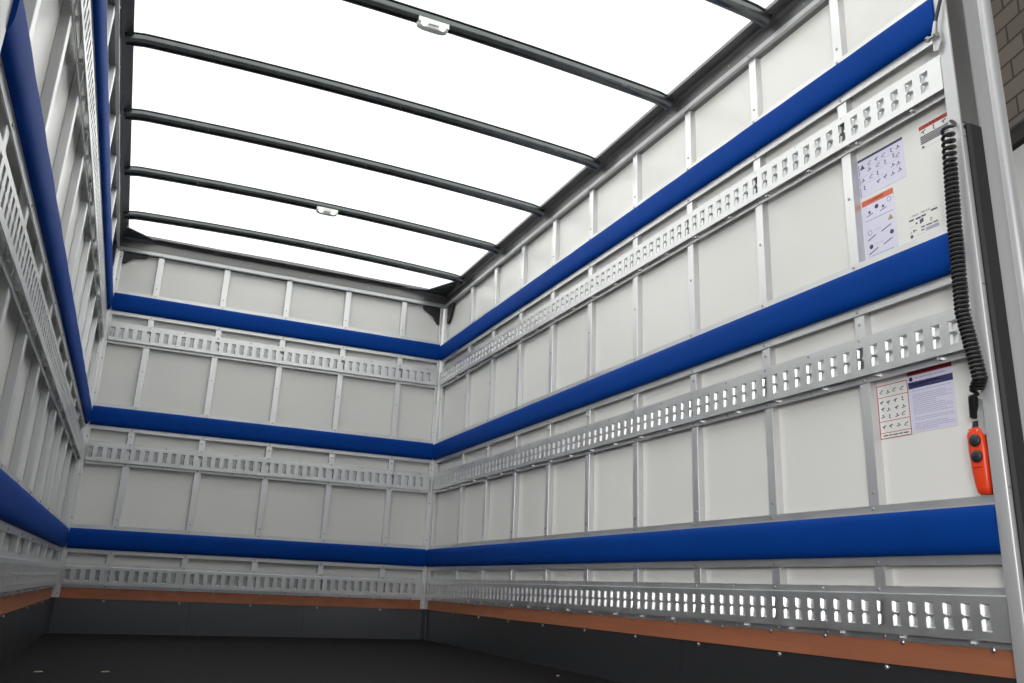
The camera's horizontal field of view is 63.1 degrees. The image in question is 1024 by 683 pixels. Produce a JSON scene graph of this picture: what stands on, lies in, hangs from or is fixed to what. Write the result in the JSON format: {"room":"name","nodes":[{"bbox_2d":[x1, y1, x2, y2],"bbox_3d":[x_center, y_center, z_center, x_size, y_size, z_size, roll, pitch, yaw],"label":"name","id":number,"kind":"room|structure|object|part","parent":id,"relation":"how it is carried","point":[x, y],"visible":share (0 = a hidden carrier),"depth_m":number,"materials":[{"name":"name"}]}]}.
{"room":"truck cargo area","nodes":[
{"label":"truck cargo area","id":0,"kind":"room"},
{"bbox_2d":[0,0,116,666],"bbox_3d":[-1.694,-0.038,3.097,0.064,2.352,4.020,10,-18,-23],"label":"wall","id":1,"kind":"structure","parent":0,"point":[35,446],"depth_m":2.62,"materials":[{"name":"metal"}]},
{"bbox_2d":[0,0,12,51],"bbox_3d":[-0.870,-0.545,1.260,0.176,2.580,0.129,10,-18,-23],"label":"door frame","id":2,"kind":"structure","parent":1,"relation":"attached to","point":[5,5],"depth_m":1.33,"materials":[{"name":"grey metal"}]},
{"bbox_2d":[0,586,53,618],"bbox_3d":[-1.706,0.888,2.817,0.031,0.082,3.993,10,-18,-23],"label":"baseboard","id":3,"kind":"structure","parent":1,"relation":"attached to","point":[9,603],"depth_m":3.17,"materials":[{"name":"brown wood"}]},
{"bbox_2d":[0,550,60,596],"bbox_3d":[-1.677,0.791,2.838,0.019,0.134,3.955,10,-18,-23],"label":"track","id":4,"kind":"object","parent":1,"relation":"attached to","point":[19,573],"visible":1,"depth_m":2.95,"materials":[{"name":"metal"}]},
{"bbox_2d":[0,461,68,551],"bbox_3d":[-1.672,0.607,2.911,0.028,0.157,3.990,10,-18,-23],"label":"rail","id":5,"kind":"object","parent":1,"relation":"attached to","point":[23,514],"visible":1,"depth_m":2.70,"materials":[{"name":"metal"}]},
{"bbox_2d":[0,133,83,460],"bbox_3d":[-1.649,0.136,3.033,0.019,0.134,3.955,10,-18,-23],"label":"track","id":6,"kind":"object","parent":1,"relation":"attached to","point":[16,236],"visible":1,"depth_m":2.06,"materials":[{"name":"metal"}]},
{"bbox_2d":[0,0,91,426],"bbox_3d":[-1.643,-0.063,3.111,0.028,0.157,3.990,10,-18,-23],"label":"rail","id":7,"kind":"object","parent":1,"relation":"attached to","point":[19,92],"visible":1,"depth_m":1.86,"materials":[{"name":"metal"}]},
{"bbox_2d":[71,0,106,338],"bbox_3d":[-1.620,-0.556,3.240,0.019,0.134,3.955,10,-18,-23],"label":"track","id":8,"kind":"object","parent":1,"relation":"attached to","point":[85,9],"visible":1,"depth_m":2.73,"materials":[{"name":"metal"}]},
{"bbox_2d":[90,0,112,309],"bbox_3d":[-1.615,-0.735,3.312,0.028,0.157,3.990,10,-18,-23],"label":"rail","id":9,"kind":"object","parent":1,"relation":"attached to","point":[98,7],"visible":0.97,"depth_m":3.01,"materials":[{"name":"metal"}]},
{"bbox_2d":[108,0,134,249],"bbox_3d":[-1.583,-1.117,3.383,0.073,0.112,4.137,10,-18,-23],"label":"roof rail","id":10,"kind":"object","parent":1,"relation":"attached to","point":[121,56],"visible":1,"depth_m":3.62,"materials":[{"name":"grey metal"}]},
{"bbox_2d":[44,248,448,639],"bbox_3d":[-1.507,0.622,5.279,2.286,2.352,0.102,10,-18,-23],"label":"wall","id":11,"kind":"structure","parent":0,"point":[96,494],"depth_m":5.22,"materials":[{"name":"metal"}]},
{"bbox_3d":[-2.473,0.416,4.859,0.062,2.054,0.062,10,-18,-23],"label":"corner post","id":12,"kind":"part","parent":11,"relation":"part of","materials":[{"name":"metal"}]},
{"bbox_2d":[51,586,424,610],"bbox_3d":[-1.545,1.546,4.998,2.156,0.082,0.031,10,-18,-23],"label":"baseboard","id":13,"kind":"structure","parent":11,"relation":"attached to","point":[65,592],"depth_m":4.94,"materials":[{"name":"brown wood"}]},
{"bbox_2d":[61,562,422,599],"bbox_3d":[-1.533,1.446,5.010,2.080,0.134,0.019,10,-18,-23],"label":"track","id":14,"kind":"object","parent":11,"relation":"attached to","point":[136,577],"visible":1,"depth_m":4.96,"materials":[{"name":"metal"}]},
{"bbox_2d":[66,523,425,569],"bbox_3d":[-1.523,1.256,5.062,2.098,0.157,0.028,10,-18,-23],"label":"rail","id":15,"kind":"object","parent":11,"relation":"attached to","point":[82,538],"visible":1,"depth_m":5.01,"materials":[{"name":"metal"}]},
{"bbox_2d":[84,440,429,492],"bbox_3d":[-1.505,0.791,5.205,2.080,0.134,0.019,10,-18,-23],"label":"track","id":16,"kind":"object","parent":11,"relation":"attached to","point":[161,458],"visible":1,"depth_m":5.16,"materials":[{"name":"metal"}]},
{"bbox_2d":[89,402,432,462],"bbox_3d":[-1.494,0.586,5.262,2.098,0.157,0.028,10,-18,-23],"label":"rail","id":17,"kind":"object","parent":11,"relation":"attached to","point":[105,416],"visible":1,"depth_m":5.21,"materials":[{"name":"metal"}]},
{"bbox_2d":[107,321,436,387],"bbox_3d":[-1.475,0.099,5.412,2.080,0.134,0.019,10,-18,-23],"label":"track","id":18,"kind":"object","parent":11,"relation":"attached to","point":[118,331],"visible":1,"depth_m":5.37,"materials":[{"name":"metal"}]},
{"bbox_2d":[111,289,439,362],"bbox_3d":[-1.465,-0.086,5.463,2.098,0.157,0.028,10,-18,-23],"label":"rail","id":19,"kind":"object","parent":11,"relation":"attached to","point":[125,303],"visible":1,"depth_m":5.41,"materials":[{"name":"metal"}]},
{"bbox_2d":[120,225,455,307],"bbox_3d":[-1.383,-0.496,5.433,2.205,0.112,0.400,10,-18,-23],"label":"roof rail","id":20,"kind":"object","parent":11,"relation":"attached to","point":[135,242],"visible":0.99,"depth_m":5.54,"materials":[{"name":"grey metal"}]},
{"bbox_3d":[-2.274,-0.664,5.130,0.180,0.005,0.160,10,-18,-23],"label":"corner plate","id":21,"kind":"part","parent":20,"relation":"part of","materials":[{"name":"metal"}]},
{"bbox_3d":[-0.510,-0.370,5.859,0.453,0.005,0.225,-5,-18,24],"label":"corner plate","id":22,"kind":"part","parent":20,"relation":"part of","materials":[{"name":"metal"}]},
{"bbox_3d":[-0.522,0.747,5.684,0.062,2.054,0.062,10,-18,-23],"label":"corner post","id":23,"kind":"part","parent":11,"relation":"part of","materials":[{"name":"metal"}]},
{"bbox_2d":[0,633,620,682],"bbox_3d":[-0.691,1.249,3.097,2.206,0.030,4.217,10,-18,-23],"label":"floor","id":24,"kind":"structure","parent":0,"point":[61,657],"depth_m":3.46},
{"bbox_2d":[129,0,773,288],"bbox_3d":[-0.600,-1.028,3.793,2.120,0.030,4.170,10,-18,-23],"label":"ceiling","id":25,"kind":"structure","parent":0,"point":[656,44],"depth_m":3.73,"materials":[{"name":"white plastic"}]},
{"bbox_2d":[123,211,464,284],"bbox_3d":[-1.296,-0.586,5.263,2.123,0.082,0.058,10,-18,-23],"label":"bow","id":26,"kind":"object","parent":25,"relation":"attached to","point":[131,215],"visible":1,"depth_m":5.21,"materials":[{"name":"metal"}]},
{"bbox_2d":[124,166,500,254],"bbox_3d":[-1.046,-0.735,4.730,2.123,0.082,0.058,10,-18,-23],"label":"bow","id":27,"kind":"object","parent":25,"relation":"attached to","point":[139,171],"visible":1,"depth_m":4.66,"materials":[{"name":"metal"}]},
{"bbox_2d":[316,206,337,216],"bbox_3d":[-1.047,-0.733,4.721,0.124,0.031,0.055,10,-18,-23],"label":"lamp","id":28,"kind":"object","parent":27,"relation":"attached to","point":[320,210],"visible":1,"depth_m":4.71,"materials":[{"name":"white plastic"}]},
{"bbox_2d":[124,108,544,217],"bbox_3d":[-0.795,-0.883,4.198,2.123,0.082,0.058,10,-18,-23],"label":"bow","id":29,"kind":"object","parent":25,"relation":"attached to","point":[135,114],"visible":1,"depth_m":4.13,"materials":[{"name":"metal"}]},
{"bbox_2d":[125,32,600,170],"bbox_3d":[-0.545,-1.032,3.665,2.123,0.082,0.058,10,-18,-23],"label":"bow","id":30,"kind":"object","parent":25,"relation":"attached to","point":[138,39],"visible":1,"depth_m":3.59,"materials":[{"name":"metal"}]},
{"bbox_2d":[341,0,673,110],"bbox_3d":[-0.295,-1.180,3.132,2.123,0.082,0.058,10,-18,-23],"label":"bow","id":31,"kind":"object","parent":25,"relation":"attached to","point":[394,8],"visible":0.97,"depth_m":3.26,"materials":[{"name":"metal"}]},
{"bbox_2d":[416,15,448,35],"bbox_3d":[-0.296,-1.178,3.123,0.124,0.031,0.055,10,-18,-23],"label":"lamp","id":32,"kind":"object","parent":31,"relation":"attached to","point":[426,24],"visible":1,"depth_m":3.11,"materials":[{"name":"white plastic"}]},
{"bbox_3d":[-0.322,-1.185,3.091,0.024,0.024,0.017,10,-18,-23],"label":"bulb","id":33,"kind":"part","parent":32,"relation":"part of","materials":[{"name":"white plastic"}]},
{"bbox_3d":[-0.258,-1.174,3.118,0.024,0.024,0.017,10,-18,-23],"label":"bulb","id":34,"kind":"part","parent":32,"relation":"part of","materials":[{"name":"white plastic"}]},
{"bbox_2d":[704,0,772,27],"bbox_3d":[-0.044,-1.328,2.599,2.123,0.082,0.058,10,-18,-23],"label":"bow","id":35,"kind":"object","parent":25,"relation":"attached to","point":[748,9],"visible":1,"depth_m":2.95,"materials":[{"name":"metal"}]},
{"bbox_2d":[425,0,1016,682],"bbox_3d":[0.342,0.295,3.919,0.068,2.352,4.094,10,-18,-23],"label":"wall","id":36,"kind":"structure","parent":0,"point":[827,451],"depth_m":3.00,"materials":[{"name":"metal"}]},
{"bbox_2d":[444,0,828,307],"bbox_3d":[0.358,-0.789,4.203,0.073,0.112,4.137,10,-18,-23],"label":"roof rail","id":37,"kind":"object","parent":36,"relation":"attached to","point":[752,41],"visible":1,"depth_m":3.63,"materials":[{"name":"grey metal"}]},
{"bbox_2d":[439,0,934,362],"bbox_3d":[0.337,-0.416,4.098,0.028,0.157,4.064,10,-18,-23],"label":"rail","id":38,"kind":"object","parent":36,"relation":"attached to","point":[901,39],"visible":1,"depth_m":3.05,"materials":[{"name":"metal"}]},
{"bbox_2d":[925,0,941,51],"bbox_3d":[1.179,-0.990,2.274,0.023,0.393,0.146,11,-18,-25],"label":"rod","id":39,"kind":"object","parent":38,"relation":"attached to","point":[936,37],"visible":1,"depth_m":2.27,"materials":[{"name":"grey metal"}]},
{"bbox_3d":[1.158,-0.820,2.272,0.004,0.065,0.028,10,-18,-23],"label":"bracket plate","id":40,"kind":"part","parent":39,"relation":"part of","materials":[{"name":"silver metal"}]},
{"bbox_3d":[1.188,-1.020,2.276,0.010,0.333,0.126,11,-19,-27],"label":"rod","id":41,"kind":"part","parent":39,"relation":"part of","materials":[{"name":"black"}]},
{"bbox_2d":[440,54,944,387],"bbox_3d":[0.340,-0.236,4.030,0.019,0.134,4.029,10,-18,-23],"label":"track","id":42,"kind":"object","parent":36,"relation":"attached to","point":[870,108],"visible":1,"depth_m":2.98,"materials":[{"name":"metal"}]},
{"bbox_2d":[433,227,966,462],"bbox_3d":[0.308,0.256,3.897,0.028,0.157,4.064,10,-18,-23],"label":"rail","id":43,"kind":"object","parent":36,"relation":"attached to","point":[921,265],"visible":0.97,"depth_m":2.84,"materials":[{"name":"metal"}]},
{"bbox_2d":[432,303,971,492],"bbox_3d":[0.310,0.456,3.823,0.019,0.134,4.029,10,-18,-23],"label":"track","id":44,"kind":"object","parent":36,"relation":"attached to","point":[908,335],"visible":1,"depth_m":2.77,"materials":[{"name":"metal"}]},
{"bbox_2d":[425,495,1001,570],"bbox_3d":[0.279,0.926,3.697,0.028,0.157,4.064,10,-18,-23],"label":"rail","id":45,"kind":"object","parent":36,"relation":"attached to","point":[955,531],"visible":1,"depth_m":2.54,"materials":[{"name":"metal"}]},
{"bbox_2d":[425,579,1012,650],"bbox_3d":[0.282,1.111,3.627,0.019,0.134,4.029,10,-18,-23],"label":"track","id":46,"kind":"object","parent":36,"relation":"attached to","point":[994,631],"visible":1,"depth_m":2.48,"materials":[{"name":"metal"}]},
{"bbox_2d":[425,600,1015,678],"bbox_3d":[0.288,1.214,3.622,0.031,0.082,4.067,10,-18,-23],"label":"baseboard","id":47,"kind":"structure","parent":36,"relation":"attached to","point":[994,662],"depth_m":2.47,"materials":[{"name":"brown wood"}]},
{"bbox_2d":[862,187,898,259],"bbox_3d":[1.071,-0.336,2.430,0.001,0.200,0.115,10,-18,-23],"label":"instruction sticker","id":48,"kind":"object","parent":36,"relation":"attached to","point":[879,217],"visible":0.92,"depth_m":2.43,"materials":[{"name":"white paper"}]},
{"bbox_2d":[862,187,892,207],"bbox_3d":[1.074,-0.423,2.455,0.001,0.018,0.115,10,-18,-23],"label":"print","id":49,"kind":"object","parent":48,"relation":"on","point":[887,195],"depth_m":2.45,"materials":[{"name":"orange"}]},
{"bbox_2d":[867,196,893,254],"bbox_3d":[1.071,-0.337,2.428,0.001,0.153,0.099,10,-18,-23],"label":"print","id":50,"kind":"object","parent":48,"relation":"attached to","point":[880,209],"depth_m":2.43,"materials":[{"name":"grey paper"}]},
{"bbox_2d":[857,137,905,198],"bbox_3d":[1.087,-0.510,2.460,0.001,0.126,0.165,10,-18,-23],"label":"instruction sticker","id":51,"kind":"object","parent":36,"relation":"attached to","point":[885,166],"visible":1,"depth_m":2.46,"materials":[{"name":"white paper"}]},
{"bbox_2d":[860,145,900,189],"bbox_3d":[1.087,-0.512,2.461,0.001,0.089,0.148,10,-18,-23],"label":"print","id":52,"kind":"object","parent":51,"relation":"attached to","point":[882,167],"depth_m":2.46,"materials":[{"name":"grey paper"}]},
{"bbox_2d":[876,380,911,439],"bbox_3d":[1.044,0.187,2.282,0.001,0.150,0.104,10,-18,-23],"label":"instruction sticker","id":53,"kind":"object","parent":36,"relation":"attached to","point":[893,398],"visible":1,"depth_m":2.28,"materials":[{"name":"white paper"}]},
{"bbox_2d":[879,386,907,428],"bbox_3d":[1.044,0.181,2.285,0.001,0.111,0.088,10,-18,-23],"label":"print","id":54,"kind":"object","parent":53,"relation":"on","point":[893,400],"depth_m":2.28,"materials":[{"name":"grey paper"}]},
{"bbox_2d":[909,202,943,240],"bbox_3d":[1.132,-0.326,2.281,0.001,0.078,0.107,10,-18,-23],"label":"sticker","id":55,"kind":"object","parent":36,"relation":"attached to","point":[926,221],"visible":1,"depth_m":2.28,"materials":[{"name":"white paper"}]},
{"bbox_2d":[909,207,936,238],"bbox_3d":[1.129,-0.325,2.287,0.001,0.060,0.093,10,-18,-23],"label":"print","id":56,"kind":"object","parent":55,"relation":"on","point":[924,222],"depth_m":2.29,"materials":[{"name":"grey"}]},
{"bbox_2d":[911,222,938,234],"bbox_3d":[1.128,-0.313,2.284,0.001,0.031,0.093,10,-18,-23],"label":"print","id":57,"kind":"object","parent":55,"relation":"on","point":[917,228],"depth_m":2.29,"materials":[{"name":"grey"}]},
{"bbox_2d":[907,361,957,432],"bbox_3d":[1.096,0.144,2.179,0.001,0.172,0.137,10,-18,-23],"label":"instruction sticker","id":58,"kind":"object","parent":36,"relation":"attached to","point":[931,389],"visible":0.99,"depth_m":2.17,"materials":[{"name":"white paper"}]},
{"bbox_2d":[907,361,951,376],"bbox_3d":[1.099,0.070,2.201,0.001,0.018,0.137,10,-18,-23],"label":"print","id":59,"kind":"object","parent":58,"relation":"on","point":[944,368],"depth_m":2.19,"materials":[{"name":"red"}]},
{"bbox_2d":[908,373,952,389],"bbox_3d":[1.097,0.098,2.192,0.001,0.032,0.137,10,-18,-23],"label":"print","id":60,"kind":"object","parent":58,"relation":"on","point":[916,381],"depth_m":2.19,"materials":[{"name":"blue"}]},
{"bbox_2d":[919,112,948,149],"bbox_3d":[1.166,-0.581,2.303,0.001,0.070,0.095,10,-18,-23],"label":"warning sticker","id":61,"kind":"object","parent":36,"relation":"attached to","point":[929,133],"visible":0.84,"depth_m":2.31,"materials":[{"name":"white paper"}]},
{"bbox_2d":[919,112,946,130],"bbox_3d":[1.167,-0.609,2.312,0.001,0.012,0.095,10,-18,-23],"label":"print","id":62,"kind":"object","parent":61,"relation":"on","point":[942,119],"depth_m":2.30,"materials":[{"name":"red"}]},
{"bbox_2d":[921,124,947,142],"bbox_3d":[1.165,-0.573,2.300,0.001,0.023,0.083,10,-18,-23],"label":"print","id":63,"kind":"object","parent":61,"relation":"attached to","point":[932,134],"depth_m":2.31,"materials":[{"name":"grey paper"}]},
{"bbox_2d":[940,119,988,418],"bbox_3d":[1.131,-0.213,2.099,0.058,0.809,0.108,-9,-20,34],"label":"coiled cable","id":64,"kind":"object","parent":36,"relation":"hanging from","point":[962,313],"visible":1,"depth_m":2.06,"materials":[{"name":"black plastic"}]},
{"bbox_2d":[933,0,1023,682],"bbox_3d":[1.231,-0.201,2.110,0.176,2.580,0.055,10,-18,-23],"label":"door frame","id":65,"kind":"structure","parent":36,"relation":"attached to","point":[992,221],"depth_m":2.10,"materials":[{"name":"grey metal"}]},
{"bbox_2d":[977,398,986,435],"bbox_3d":[1.140,0.250,1.989,0.034,0.230,0.026,10,-18,-23],"label":"holder","id":66,"kind":"object","parent":36,"relation":"attached to","point":[980,413],"visible":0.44,"depth_m":2.00,"materials":[{"name":"grey"}]},
{"bbox_2d":[967,421,993,494],"bbox_3d":[1.120,0.277,1.996,0.042,0.177,0.048,10,-18,-23],"label":"pendant","id":67,"kind":"object","parent":66,"relation":"hanging from","point":[977,441],"visible":0.95,"depth_m":1.98,"materials":[{"name":"orange plastic"}]},
{"label":"outside","id":68,"kind":"structure","parent":0,"visible":0},
{"bbox_2d":[991,0,1023,225],"bbox_3d":[3.754,-0.588,7.639,0.350,8.550,15.000,4,-17,-6],"label":"wall","id":69,"kind":"structure","parent":68,"point":[1008,15],"depth_m":6.51,"materials":[{"name":"brick"}]}
]}

